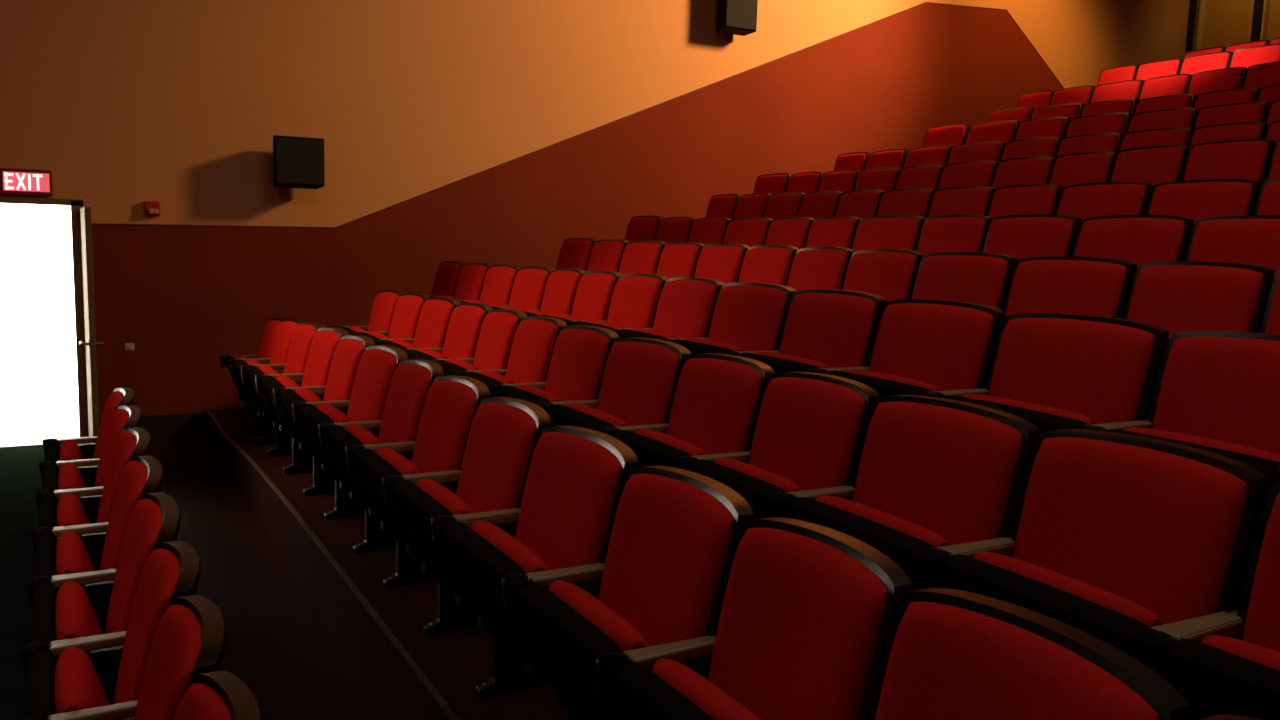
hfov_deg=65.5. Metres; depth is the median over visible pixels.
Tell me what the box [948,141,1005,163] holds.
seat
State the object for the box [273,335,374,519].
seat
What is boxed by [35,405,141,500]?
seat
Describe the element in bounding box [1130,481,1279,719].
seat
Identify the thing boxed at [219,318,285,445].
seat
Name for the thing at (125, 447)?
backrest cushion
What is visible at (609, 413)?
seat cushion
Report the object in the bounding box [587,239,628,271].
seat
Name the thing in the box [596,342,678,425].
backrest cushion
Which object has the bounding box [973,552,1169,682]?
seat cushion
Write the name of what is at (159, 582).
backrest cushion
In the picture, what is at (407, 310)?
backrest cushion
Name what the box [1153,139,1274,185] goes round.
seat
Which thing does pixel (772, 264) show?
seat
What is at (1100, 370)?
backrest cushion
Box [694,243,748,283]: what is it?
seat
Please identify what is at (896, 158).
seat
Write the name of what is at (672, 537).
backrest cushion
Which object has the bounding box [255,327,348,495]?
seat
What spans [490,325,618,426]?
seat
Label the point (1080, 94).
seat
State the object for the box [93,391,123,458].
backrest cushion
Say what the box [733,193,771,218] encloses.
seat
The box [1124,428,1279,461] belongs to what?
seat cushion
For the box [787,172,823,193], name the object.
seat
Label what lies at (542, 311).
seat cushion
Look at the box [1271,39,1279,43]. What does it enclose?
backrest cushion
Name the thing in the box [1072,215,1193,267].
seat
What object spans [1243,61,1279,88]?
seat
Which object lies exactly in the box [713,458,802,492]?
seat cushion
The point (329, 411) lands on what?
seat cushion
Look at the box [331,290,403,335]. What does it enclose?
seat
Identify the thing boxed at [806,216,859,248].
seat
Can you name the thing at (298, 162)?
wall speaker
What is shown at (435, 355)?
seat cushion
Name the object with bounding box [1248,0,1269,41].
trim
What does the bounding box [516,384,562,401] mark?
seat cushion
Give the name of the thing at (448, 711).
trim
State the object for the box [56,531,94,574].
seat cushion
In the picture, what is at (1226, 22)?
wall
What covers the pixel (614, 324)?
seat cushion
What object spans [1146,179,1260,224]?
seat
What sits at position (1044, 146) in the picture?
seat
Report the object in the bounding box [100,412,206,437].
baseboard
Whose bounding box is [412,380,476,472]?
backrest cushion
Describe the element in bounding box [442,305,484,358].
backrest cushion
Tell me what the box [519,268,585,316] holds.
seat
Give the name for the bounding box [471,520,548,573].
seat cushion
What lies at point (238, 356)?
seat cushion
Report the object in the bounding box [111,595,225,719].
seat
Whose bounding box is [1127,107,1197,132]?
seat
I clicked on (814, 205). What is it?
seat
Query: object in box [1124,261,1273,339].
seat
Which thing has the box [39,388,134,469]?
seat
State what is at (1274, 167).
backrest cushion
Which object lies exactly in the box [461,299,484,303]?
seat cushion
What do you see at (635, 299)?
backrest cushion
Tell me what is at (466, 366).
seat cushion
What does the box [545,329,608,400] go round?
backrest cushion
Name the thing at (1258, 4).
trim
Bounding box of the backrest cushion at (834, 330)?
[779,293,875,367]
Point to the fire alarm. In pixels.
(150, 207)
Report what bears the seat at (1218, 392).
on the floor
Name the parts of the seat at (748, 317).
armrest, armrest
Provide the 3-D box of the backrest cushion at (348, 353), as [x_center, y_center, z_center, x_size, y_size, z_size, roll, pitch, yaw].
[-1.590,0.161,5.363,0.184,0.534,0.486,-2,8,-30]
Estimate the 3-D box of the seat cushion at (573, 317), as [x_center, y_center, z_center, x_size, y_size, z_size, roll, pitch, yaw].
[-0.439,-0.119,6.296,0.171,0.332,0.406,-2,8,-29]
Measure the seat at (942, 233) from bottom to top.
0.910 m
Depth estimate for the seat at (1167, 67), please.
11.34 m
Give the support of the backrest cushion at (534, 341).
on the seat at (535, 338)
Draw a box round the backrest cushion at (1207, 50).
[1184,48,1221,57]
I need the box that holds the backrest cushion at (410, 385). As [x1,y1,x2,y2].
[378,363,430,442]
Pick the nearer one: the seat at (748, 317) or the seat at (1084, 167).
the seat at (748, 317)
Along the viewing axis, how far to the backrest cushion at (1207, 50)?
11.86 m
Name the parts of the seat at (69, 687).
armrest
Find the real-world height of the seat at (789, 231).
0.910 m
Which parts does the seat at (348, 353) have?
armrest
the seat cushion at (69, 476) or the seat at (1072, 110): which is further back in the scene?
the seat at (1072, 110)
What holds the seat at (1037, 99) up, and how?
on the floor
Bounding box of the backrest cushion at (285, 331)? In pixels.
[270,321,297,363]
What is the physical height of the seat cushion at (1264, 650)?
0.332 m
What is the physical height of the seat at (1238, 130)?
0.910 m
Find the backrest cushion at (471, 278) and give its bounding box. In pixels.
[454,265,486,299]
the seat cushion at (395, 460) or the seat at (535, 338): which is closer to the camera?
the seat cushion at (395, 460)
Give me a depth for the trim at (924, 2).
10.05 m
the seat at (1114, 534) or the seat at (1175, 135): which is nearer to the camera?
the seat at (1114, 534)
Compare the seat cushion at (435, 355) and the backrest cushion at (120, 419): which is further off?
the seat cushion at (435, 355)
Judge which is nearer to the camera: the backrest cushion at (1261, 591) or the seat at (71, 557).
the backrest cushion at (1261, 591)
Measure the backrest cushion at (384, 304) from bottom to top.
0.533 m
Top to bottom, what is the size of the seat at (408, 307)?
0.910 m
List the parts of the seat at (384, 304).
armrest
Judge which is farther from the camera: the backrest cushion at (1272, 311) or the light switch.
the light switch
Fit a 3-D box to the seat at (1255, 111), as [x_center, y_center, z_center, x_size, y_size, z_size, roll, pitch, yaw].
[4.633,-1.614,7.988,0.464,0.910,0.650,-2,8,-30]
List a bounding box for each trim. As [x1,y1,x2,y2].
[91,2,1063,227]
[205,409,458,719]
[1185,0,1196,52]
[1196,0,1205,49]
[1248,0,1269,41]
[1250,0,1263,40]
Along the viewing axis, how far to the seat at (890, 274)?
5.39 m
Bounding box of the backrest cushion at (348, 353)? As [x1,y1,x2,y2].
[323,338,363,400]
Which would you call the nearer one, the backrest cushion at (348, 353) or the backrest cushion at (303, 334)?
the backrest cushion at (348, 353)
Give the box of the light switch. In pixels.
[125,343,134,349]
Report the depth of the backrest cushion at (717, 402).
3.70 m
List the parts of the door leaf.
door handle, door handle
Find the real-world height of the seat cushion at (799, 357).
0.332 m
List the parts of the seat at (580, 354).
armrest, armrest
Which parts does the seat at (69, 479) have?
armrest, armrest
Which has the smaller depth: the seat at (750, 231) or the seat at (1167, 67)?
the seat at (750, 231)
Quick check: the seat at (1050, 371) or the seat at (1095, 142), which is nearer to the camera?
the seat at (1050, 371)
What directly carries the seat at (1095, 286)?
on the floor
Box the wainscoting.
[92,3,1063,427]
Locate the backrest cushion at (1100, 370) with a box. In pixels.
[989,318,1153,423]
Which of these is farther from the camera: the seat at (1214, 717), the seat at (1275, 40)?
the seat at (1275, 40)
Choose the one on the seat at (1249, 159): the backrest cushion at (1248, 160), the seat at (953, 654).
the backrest cushion at (1248, 160)
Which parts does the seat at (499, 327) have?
armrest, armrest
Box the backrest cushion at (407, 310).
[388,295,423,338]
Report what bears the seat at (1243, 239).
on the floor
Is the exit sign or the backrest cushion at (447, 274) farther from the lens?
the backrest cushion at (447, 274)
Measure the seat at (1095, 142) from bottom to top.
0.910 m
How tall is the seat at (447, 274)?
0.910 m
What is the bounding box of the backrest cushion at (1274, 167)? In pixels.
[1269,142,1279,179]
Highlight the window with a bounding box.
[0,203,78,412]
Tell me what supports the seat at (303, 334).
on the floor at (455, 663)
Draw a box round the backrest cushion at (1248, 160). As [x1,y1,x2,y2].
[1184,141,1267,180]
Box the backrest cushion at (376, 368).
[347,349,396,428]
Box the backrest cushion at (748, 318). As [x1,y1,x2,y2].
[708,286,786,350]
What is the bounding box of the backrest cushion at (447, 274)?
[431,263,460,295]
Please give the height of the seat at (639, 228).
0.910 m
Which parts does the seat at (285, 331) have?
armrest, armrest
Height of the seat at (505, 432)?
0.910 m
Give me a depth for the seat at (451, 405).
3.90 m
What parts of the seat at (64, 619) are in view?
armrest, armrest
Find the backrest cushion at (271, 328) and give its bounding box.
[257,320,281,363]
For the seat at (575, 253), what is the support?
on the floor
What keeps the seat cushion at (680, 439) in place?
on the seat at (718, 398)
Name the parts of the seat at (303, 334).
armrest, armrest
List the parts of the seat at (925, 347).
armrest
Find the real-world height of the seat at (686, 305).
0.910 m
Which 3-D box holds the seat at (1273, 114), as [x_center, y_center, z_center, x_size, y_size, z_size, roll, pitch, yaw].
[4.918,-1.545,7.496,0.464,0.910,0.651,-2,8,-30]
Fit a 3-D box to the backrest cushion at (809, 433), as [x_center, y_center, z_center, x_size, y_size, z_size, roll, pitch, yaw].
[0.537,0.339,3.284,0.184,0.533,0.477,-2,8,-30]
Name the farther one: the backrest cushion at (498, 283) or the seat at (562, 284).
the backrest cushion at (498, 283)
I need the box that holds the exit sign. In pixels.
[0,168,52,195]
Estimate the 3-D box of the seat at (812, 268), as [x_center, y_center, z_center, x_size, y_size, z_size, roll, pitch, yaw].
[0.947,-0.213,5.860,0.464,0.910,0.568,-2,8,-30]
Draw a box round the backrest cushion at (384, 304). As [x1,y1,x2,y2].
[367,292,397,331]
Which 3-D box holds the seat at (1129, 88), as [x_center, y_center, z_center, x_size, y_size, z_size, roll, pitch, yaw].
[5.074,-2.582,10.817,0.464,0.910,0.671,-2,8,-29]
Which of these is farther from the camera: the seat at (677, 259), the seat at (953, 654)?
the seat at (677, 259)
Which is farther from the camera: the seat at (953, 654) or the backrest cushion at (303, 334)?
the backrest cushion at (303, 334)
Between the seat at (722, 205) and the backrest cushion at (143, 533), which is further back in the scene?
the seat at (722, 205)
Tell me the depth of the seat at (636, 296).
5.85 m
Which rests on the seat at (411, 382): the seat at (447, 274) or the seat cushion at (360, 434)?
the seat cushion at (360, 434)
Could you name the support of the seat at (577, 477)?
on the floor at (455, 663)
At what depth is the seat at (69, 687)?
2.73 m
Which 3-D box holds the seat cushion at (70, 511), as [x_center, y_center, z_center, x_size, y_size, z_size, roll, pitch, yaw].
[-2.434,0.781,4.331,0.171,0.332,0.512,-2,8,-30]
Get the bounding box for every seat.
[19,492,180,704]
[20,541,200,719]
[26,455,163,633]
[30,427,150,539]
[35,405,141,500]
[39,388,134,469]
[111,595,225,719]
[174,670,262,719]
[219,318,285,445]
[229,319,304,456]
[241,322,324,473]
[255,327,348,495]
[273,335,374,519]
[292,345,407,552]
[318,359,443,586]
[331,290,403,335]
[346,375,489,632]
[350,293,429,344]
[373,297,459,353]
[382,397,550,693]
[402,303,492,364]
[404,261,465,295]
[427,309,526,375]
[430,263,490,299]
[431,426,637,719]
[455,316,566,397]
[459,264,521,304]
[490,266,553,309]
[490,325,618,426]
[502,466,753,719]
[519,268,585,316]
[530,271,621,320]
[538,337,690,435]
[556,238,597,271]
[564,273,667,328]
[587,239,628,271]
[596,517,911,719]
[601,353,774,470]
[609,277,723,338]
[619,240,666,274]
[625,215,663,241]
[655,217,695,242]
[656,242,704,278]
[659,282,796,354]
[675,372,878,519]
[688,217,730,244]
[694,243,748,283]
[705,194,740,219]
[723,217,772,246]
[723,289,886,372]
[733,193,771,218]
[738,245,798,285]
[753,173,791,193]
[764,192,804,218]
[765,217,813,248]
[770,395,1039,590]
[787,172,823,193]
[787,247,854,290]
[798,191,842,218]
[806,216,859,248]
[808,299,1005,397]
[819,170,859,191]
[833,152,869,170]
[836,190,884,218]
[843,249,923,301]
[852,215,925,250]
[855,167,901,190]
[865,149,908,169]
[871,588,1189,719]
[877,188,935,217]
[896,164,943,189]
[904,145,952,166]
[911,252,1016,310]
[917,215,992,254]
[918,429,1267,682]
[920,313,1168,432]
[922,124,970,146]
[928,186,995,216]
[938,161,998,188]
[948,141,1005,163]
[966,120,1019,143]
[983,214,1081,260]
[987,107,1034,121]
[988,184,1062,217]
[992,156,1055,187]
[1001,137,1061,160]
[1004,256,1136,318]
[1015,116,1070,139]
[1016,90,1054,108]
[1031,103,1083,119]
[1049,151,1116,187]
[1051,85,1094,104]
[1055,182,1152,221]
[1056,132,1123,157]
[1066,112,1131,136]
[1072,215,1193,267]
[1076,331,1279,495]
[1081,98,1137,115]
[1091,79,1143,102]
[1097,65,1138,84]
[1110,145,1189,187]
[1119,127,1192,150]
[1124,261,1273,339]
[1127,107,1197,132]
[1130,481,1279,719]
[1134,94,1195,113]
[1135,58,1182,80]
[1139,74,1191,99]
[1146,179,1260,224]
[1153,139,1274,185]
[1179,51,1232,74]
[1183,46,1225,59]
[1185,215,1279,277]
[1187,67,1247,96]
[1189,122,1267,146]
[1193,87,1259,110]
[1193,101,1269,130]
[1200,714,1262,719]
[1225,40,1269,52]
[1229,43,1279,67]
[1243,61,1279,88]
[1254,179,1279,214]
[1257,84,1279,103]
[1260,139,1279,186]
[1260,271,1279,333]
[1264,120,1279,143]
[1265,100,1279,125]
[1269,37,1279,43]
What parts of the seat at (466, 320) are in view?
armrest, armrest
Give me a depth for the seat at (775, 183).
10.56 m
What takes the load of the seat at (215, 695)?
on the floor at (277, 644)
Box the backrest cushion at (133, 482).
[100,461,147,569]
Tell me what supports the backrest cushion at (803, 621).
on the seat at (809, 612)
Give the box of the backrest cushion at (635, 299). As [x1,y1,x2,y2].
[607,276,660,327]
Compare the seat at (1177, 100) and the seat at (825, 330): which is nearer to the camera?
the seat at (825, 330)
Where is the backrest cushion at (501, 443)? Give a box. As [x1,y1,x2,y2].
[456,402,535,512]
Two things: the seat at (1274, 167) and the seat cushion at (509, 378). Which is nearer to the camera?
the seat cushion at (509, 378)
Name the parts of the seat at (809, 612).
armrest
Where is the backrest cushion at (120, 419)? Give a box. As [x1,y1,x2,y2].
[94,409,129,486]
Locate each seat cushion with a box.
[55,581,103,639]
[55,647,109,713]
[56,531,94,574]
[57,493,89,526]
[58,463,85,489]
[60,440,83,460]
[235,355,246,358]
[246,359,260,364]
[259,365,278,374]
[275,375,299,387]
[295,388,321,401]
[317,403,350,422]
[345,424,380,444]
[347,326,366,331]
[367,331,390,338]
[375,447,420,474]
[391,339,417,348]
[416,479,473,514]
[418,348,447,358]
[448,359,478,370]
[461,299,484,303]
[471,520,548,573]
[479,370,514,383]
[490,304,516,309]
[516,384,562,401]
[520,309,546,314]
[548,580,649,651]
[550,314,580,320]
[566,403,627,426]
[585,320,622,328]
[630,328,675,338]
[634,428,705,456]
[652,659,760,719]
[684,338,743,351]
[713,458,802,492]
[754,352,828,368]
[815,495,948,587]
[843,369,940,391]
[961,394,1095,424]
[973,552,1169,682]
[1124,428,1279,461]
[1202,635,1279,670]
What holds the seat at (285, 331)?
on the floor at (455, 663)
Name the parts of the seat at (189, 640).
armrest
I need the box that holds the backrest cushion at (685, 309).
[653,280,715,337]
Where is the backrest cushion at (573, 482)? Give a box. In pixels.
[515,432,620,569]
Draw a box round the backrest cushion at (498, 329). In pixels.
[473,312,517,375]
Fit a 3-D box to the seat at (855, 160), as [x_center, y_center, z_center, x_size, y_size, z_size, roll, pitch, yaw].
[2.154,-1.778,10.675,0.464,0.910,0.579,-2,8,-29]
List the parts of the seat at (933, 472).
armrest, armrest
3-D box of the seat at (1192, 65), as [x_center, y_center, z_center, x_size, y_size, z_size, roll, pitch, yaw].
[6.072,-2.904,10.871,0.464,0.910,0.635,-2,8,-29]
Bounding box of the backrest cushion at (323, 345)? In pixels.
[301,330,339,386]
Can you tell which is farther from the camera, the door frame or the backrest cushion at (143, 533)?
the door frame
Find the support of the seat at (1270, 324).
on the floor
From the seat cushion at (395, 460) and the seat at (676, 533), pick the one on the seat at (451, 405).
the seat cushion at (395, 460)
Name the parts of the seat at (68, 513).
armrest, armrest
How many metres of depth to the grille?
10.60 m
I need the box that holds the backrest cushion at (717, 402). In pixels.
[667,358,761,454]
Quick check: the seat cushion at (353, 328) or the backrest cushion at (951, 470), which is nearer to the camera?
the backrest cushion at (951, 470)
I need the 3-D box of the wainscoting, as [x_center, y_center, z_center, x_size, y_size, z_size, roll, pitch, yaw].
[1.715,-1.914,11.522,14.190,4.990,0.022,-2,8,-28]
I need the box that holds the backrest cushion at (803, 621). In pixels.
[708,527,887,719]
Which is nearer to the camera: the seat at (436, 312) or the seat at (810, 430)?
the seat at (810, 430)
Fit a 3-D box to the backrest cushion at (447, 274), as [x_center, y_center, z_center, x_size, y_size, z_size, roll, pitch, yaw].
[-1.730,-0.600,8.886,0.184,0.533,0.569,-2,8,-29]
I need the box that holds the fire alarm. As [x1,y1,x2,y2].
[144,201,160,215]
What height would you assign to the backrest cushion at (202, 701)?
0.533 m
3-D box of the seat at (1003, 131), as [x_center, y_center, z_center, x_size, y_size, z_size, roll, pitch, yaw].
[3.451,-1.965,10.065,0.464,0.910,0.717,-2,8,-29]
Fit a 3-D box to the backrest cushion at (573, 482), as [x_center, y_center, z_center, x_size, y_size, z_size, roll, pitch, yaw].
[-0.223,0.512,3.008,0.184,0.533,0.527,-2,8,-30]
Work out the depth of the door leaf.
7.51 m
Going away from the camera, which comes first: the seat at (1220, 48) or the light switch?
the light switch
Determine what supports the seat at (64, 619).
on the floor at (277, 644)
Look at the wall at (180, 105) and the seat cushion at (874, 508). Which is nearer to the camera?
the seat cushion at (874, 508)
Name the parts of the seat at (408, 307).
armrest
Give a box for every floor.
[0,409,385,719]
[206,407,568,719]
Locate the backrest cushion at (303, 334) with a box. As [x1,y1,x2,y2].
[283,324,315,373]
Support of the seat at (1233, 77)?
on the floor
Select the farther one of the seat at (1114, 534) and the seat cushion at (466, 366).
the seat cushion at (466, 366)
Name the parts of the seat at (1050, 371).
armrest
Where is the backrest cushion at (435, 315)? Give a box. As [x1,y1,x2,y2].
[413,300,452,347]
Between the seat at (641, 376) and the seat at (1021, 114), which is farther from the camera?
the seat at (1021, 114)
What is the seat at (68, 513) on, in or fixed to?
on the floor at (277, 644)
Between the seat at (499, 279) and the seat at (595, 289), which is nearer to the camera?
the seat at (595, 289)
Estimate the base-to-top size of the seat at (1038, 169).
0.910 m
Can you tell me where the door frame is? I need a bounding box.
[0,196,88,436]
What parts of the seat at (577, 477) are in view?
armrest, armrest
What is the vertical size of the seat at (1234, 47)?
0.910 m
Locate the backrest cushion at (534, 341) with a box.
[506,320,556,382]
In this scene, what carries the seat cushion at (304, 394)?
on the seat at (348, 353)
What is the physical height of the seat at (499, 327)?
0.910 m
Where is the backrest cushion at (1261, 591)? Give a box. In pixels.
[1242,493,1279,651]
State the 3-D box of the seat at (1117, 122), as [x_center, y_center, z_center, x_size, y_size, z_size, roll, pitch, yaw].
[4.039,-1.784,9.024,0.464,0.910,0.714,-2,8,-29]
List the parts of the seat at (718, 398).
armrest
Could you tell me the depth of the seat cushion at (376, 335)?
6.99 m
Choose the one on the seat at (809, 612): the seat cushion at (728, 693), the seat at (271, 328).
the seat cushion at (728, 693)
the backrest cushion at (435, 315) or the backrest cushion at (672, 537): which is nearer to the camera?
the backrest cushion at (672, 537)
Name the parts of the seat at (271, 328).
armrest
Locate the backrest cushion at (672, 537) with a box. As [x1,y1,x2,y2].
[598,474,733,645]
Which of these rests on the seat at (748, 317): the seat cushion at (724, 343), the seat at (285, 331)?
the seat cushion at (724, 343)
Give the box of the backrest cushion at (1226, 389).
[1152,337,1279,454]
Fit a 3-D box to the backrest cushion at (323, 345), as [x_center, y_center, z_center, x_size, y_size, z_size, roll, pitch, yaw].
[-1.878,0.102,5.868,0.184,0.533,0.569,-2,8,-29]
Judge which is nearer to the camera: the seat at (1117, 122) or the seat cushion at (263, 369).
the seat cushion at (263, 369)
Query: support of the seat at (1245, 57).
on the floor
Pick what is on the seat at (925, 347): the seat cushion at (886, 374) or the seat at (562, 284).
the seat cushion at (886, 374)
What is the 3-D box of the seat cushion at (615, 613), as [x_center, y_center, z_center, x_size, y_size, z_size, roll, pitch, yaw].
[-0.079,0.754,2.472,0.171,0.332,0.440,-2,8,-30]
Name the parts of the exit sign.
sign panel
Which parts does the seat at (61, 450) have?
armrest, armrest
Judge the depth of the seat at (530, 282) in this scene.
7.22 m
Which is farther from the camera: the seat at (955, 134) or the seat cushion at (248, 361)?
the seat at (955, 134)
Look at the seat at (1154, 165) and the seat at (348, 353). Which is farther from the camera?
the seat at (1154, 165)
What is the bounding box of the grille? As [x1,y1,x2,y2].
[726,0,756,29]
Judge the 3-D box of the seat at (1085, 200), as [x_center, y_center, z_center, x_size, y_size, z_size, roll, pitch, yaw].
[2.783,-0.662,6.223,0.464,0.910,0.716,-2,8,-30]
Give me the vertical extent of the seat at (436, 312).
0.910 m
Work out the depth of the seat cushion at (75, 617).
3.16 m
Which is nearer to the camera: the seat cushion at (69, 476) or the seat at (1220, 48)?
the seat cushion at (69, 476)
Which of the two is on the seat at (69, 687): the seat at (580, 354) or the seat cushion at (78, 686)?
the seat cushion at (78, 686)
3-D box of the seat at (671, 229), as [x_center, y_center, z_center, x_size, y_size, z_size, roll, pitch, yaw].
[0.201,-0.840,8.975,0.464,0.910,0.641,-2,8,-29]
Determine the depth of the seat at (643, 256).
7.68 m
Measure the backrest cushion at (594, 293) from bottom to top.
0.533 m
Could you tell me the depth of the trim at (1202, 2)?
14.36 m
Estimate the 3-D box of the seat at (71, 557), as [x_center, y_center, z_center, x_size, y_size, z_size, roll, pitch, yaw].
[-2.069,0.867,3.819,0.464,0.910,0.716,-2,8,-30]
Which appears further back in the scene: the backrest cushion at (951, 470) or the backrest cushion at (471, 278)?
the backrest cushion at (471, 278)
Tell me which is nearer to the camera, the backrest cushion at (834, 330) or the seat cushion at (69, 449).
the backrest cushion at (834, 330)
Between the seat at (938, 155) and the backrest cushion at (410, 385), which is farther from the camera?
the seat at (938, 155)
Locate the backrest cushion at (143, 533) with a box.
[106,499,161,633]
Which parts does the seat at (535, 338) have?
armrest, armrest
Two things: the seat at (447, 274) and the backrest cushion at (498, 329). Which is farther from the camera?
the seat at (447, 274)
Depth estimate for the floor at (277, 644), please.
5.18 m
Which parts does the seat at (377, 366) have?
armrest, armrest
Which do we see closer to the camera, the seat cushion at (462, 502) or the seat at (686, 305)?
the seat cushion at (462, 502)
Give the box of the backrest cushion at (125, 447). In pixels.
[97,432,136,522]
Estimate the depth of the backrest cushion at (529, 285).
7.23 m
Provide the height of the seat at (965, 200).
0.910 m
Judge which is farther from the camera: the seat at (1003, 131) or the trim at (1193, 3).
the trim at (1193, 3)
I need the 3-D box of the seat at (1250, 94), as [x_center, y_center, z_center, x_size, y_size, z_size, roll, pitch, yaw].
[5.127,-1.974,8.904,0.464,0.910,0.645,-2,8,-30]
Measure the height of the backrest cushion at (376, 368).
0.534 m
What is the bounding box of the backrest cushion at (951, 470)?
[853,402,1021,544]
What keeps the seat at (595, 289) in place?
on the floor
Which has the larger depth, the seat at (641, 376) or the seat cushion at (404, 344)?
the seat cushion at (404, 344)
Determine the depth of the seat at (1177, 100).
9.40 m
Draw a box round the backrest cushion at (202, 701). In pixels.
[174,683,230,719]
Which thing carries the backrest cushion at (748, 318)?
on the seat at (748, 317)
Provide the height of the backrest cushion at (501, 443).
0.533 m
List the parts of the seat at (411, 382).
armrest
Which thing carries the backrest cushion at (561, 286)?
on the seat at (562, 284)
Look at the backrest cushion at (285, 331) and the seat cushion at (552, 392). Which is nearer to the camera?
the seat cushion at (552, 392)
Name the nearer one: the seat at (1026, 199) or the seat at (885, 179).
the seat at (1026, 199)
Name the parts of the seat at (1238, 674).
armrest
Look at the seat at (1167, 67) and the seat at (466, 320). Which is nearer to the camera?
the seat at (466, 320)
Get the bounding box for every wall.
[0,0,1189,226]
[1192,0,1279,50]
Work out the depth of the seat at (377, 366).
4.79 m
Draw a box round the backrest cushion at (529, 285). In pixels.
[509,269,548,309]
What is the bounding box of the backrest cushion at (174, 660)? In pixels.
[134,605,200,719]
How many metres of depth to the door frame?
8.21 m
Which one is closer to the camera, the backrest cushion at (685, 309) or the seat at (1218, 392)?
the seat at (1218, 392)
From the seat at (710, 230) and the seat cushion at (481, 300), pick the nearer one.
the seat cushion at (481, 300)
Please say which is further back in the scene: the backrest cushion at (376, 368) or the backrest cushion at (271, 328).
the backrest cushion at (271, 328)
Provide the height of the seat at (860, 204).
0.910 m
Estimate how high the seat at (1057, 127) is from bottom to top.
0.910 m
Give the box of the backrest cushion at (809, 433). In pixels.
[748,377,864,490]
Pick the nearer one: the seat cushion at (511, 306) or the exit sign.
the seat cushion at (511, 306)
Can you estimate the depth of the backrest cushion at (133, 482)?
3.88 m
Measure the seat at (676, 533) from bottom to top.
0.910 m
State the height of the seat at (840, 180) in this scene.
0.910 m
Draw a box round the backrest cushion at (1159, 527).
[1013,437,1246,623]
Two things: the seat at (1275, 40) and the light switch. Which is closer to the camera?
the light switch
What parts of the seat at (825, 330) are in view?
armrest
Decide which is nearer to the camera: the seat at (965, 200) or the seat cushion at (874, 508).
the seat cushion at (874, 508)
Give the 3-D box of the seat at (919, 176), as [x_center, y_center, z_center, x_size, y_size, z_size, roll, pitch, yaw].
[2.335,-1.258,8.712,0.464,0.910,0.584,-2,8,-29]
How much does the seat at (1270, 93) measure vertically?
0.910 m
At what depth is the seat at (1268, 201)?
5.35 m
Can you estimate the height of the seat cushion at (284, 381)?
0.332 m
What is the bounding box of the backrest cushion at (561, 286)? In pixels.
[540,271,579,314]
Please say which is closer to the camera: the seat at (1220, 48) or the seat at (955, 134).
the seat at (955, 134)
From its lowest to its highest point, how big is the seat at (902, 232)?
0.910 m
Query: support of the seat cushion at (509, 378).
on the seat at (535, 338)
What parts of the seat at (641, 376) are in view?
armrest, armrest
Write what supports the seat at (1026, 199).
on the floor
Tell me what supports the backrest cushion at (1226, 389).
on the seat at (1218, 392)
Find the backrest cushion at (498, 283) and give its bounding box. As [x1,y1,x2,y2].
[479,266,515,304]
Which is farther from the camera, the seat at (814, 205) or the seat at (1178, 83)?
the seat at (1178, 83)
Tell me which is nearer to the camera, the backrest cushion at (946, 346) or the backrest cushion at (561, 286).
the backrest cushion at (946, 346)
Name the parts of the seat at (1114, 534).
armrest, armrest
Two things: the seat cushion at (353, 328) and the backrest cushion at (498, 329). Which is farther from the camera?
the seat cushion at (353, 328)
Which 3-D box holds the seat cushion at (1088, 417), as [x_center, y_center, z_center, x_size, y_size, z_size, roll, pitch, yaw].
[1.294,0.301,3.306,0.171,0.332,0.513,-2,8,-30]
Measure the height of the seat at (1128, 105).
0.910 m
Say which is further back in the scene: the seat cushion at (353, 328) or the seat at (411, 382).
the seat cushion at (353, 328)
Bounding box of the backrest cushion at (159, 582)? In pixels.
[114,549,179,703]
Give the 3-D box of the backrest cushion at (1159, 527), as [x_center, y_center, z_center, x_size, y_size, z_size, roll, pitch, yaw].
[1.101,0.473,2.301,0.184,0.533,0.515,-2,8,-29]
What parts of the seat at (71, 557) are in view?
armrest, armrest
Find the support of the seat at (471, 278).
on the floor
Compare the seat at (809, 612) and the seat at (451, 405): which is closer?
the seat at (809, 612)
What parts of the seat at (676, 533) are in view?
armrest, armrest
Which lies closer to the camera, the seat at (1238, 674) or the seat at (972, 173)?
the seat at (1238, 674)
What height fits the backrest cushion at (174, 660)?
0.533 m
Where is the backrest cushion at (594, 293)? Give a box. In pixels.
[571,273,614,320]
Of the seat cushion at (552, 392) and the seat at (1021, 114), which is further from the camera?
the seat at (1021, 114)
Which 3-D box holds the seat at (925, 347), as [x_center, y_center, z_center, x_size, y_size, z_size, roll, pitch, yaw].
[1.036,0.226,3.869,0.464,0.910,0.697,-2,8,-30]
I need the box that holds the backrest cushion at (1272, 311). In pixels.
[1265,278,1279,333]
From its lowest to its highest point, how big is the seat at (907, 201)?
0.910 m
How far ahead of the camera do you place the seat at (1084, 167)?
7.30 m
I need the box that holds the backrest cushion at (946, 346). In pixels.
[870,303,992,390]
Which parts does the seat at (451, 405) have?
armrest, armrest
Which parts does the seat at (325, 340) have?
armrest, armrest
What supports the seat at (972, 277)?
on the floor
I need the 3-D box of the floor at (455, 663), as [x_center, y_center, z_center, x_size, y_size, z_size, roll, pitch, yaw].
[-0.510,1.325,3.607,1.094,0.568,12.509,-2,8,-28]
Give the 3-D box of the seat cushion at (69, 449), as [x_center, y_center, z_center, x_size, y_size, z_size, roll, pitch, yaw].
[-3.051,0.625,5.409,0.171,0.332,0.495,-2,8,-29]
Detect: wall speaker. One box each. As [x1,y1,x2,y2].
[273,135,324,188]
[716,0,757,35]
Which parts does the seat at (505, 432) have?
armrest, armrest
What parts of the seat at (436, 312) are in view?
armrest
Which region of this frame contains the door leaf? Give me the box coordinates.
[79,207,104,442]
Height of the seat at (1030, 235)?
0.910 m

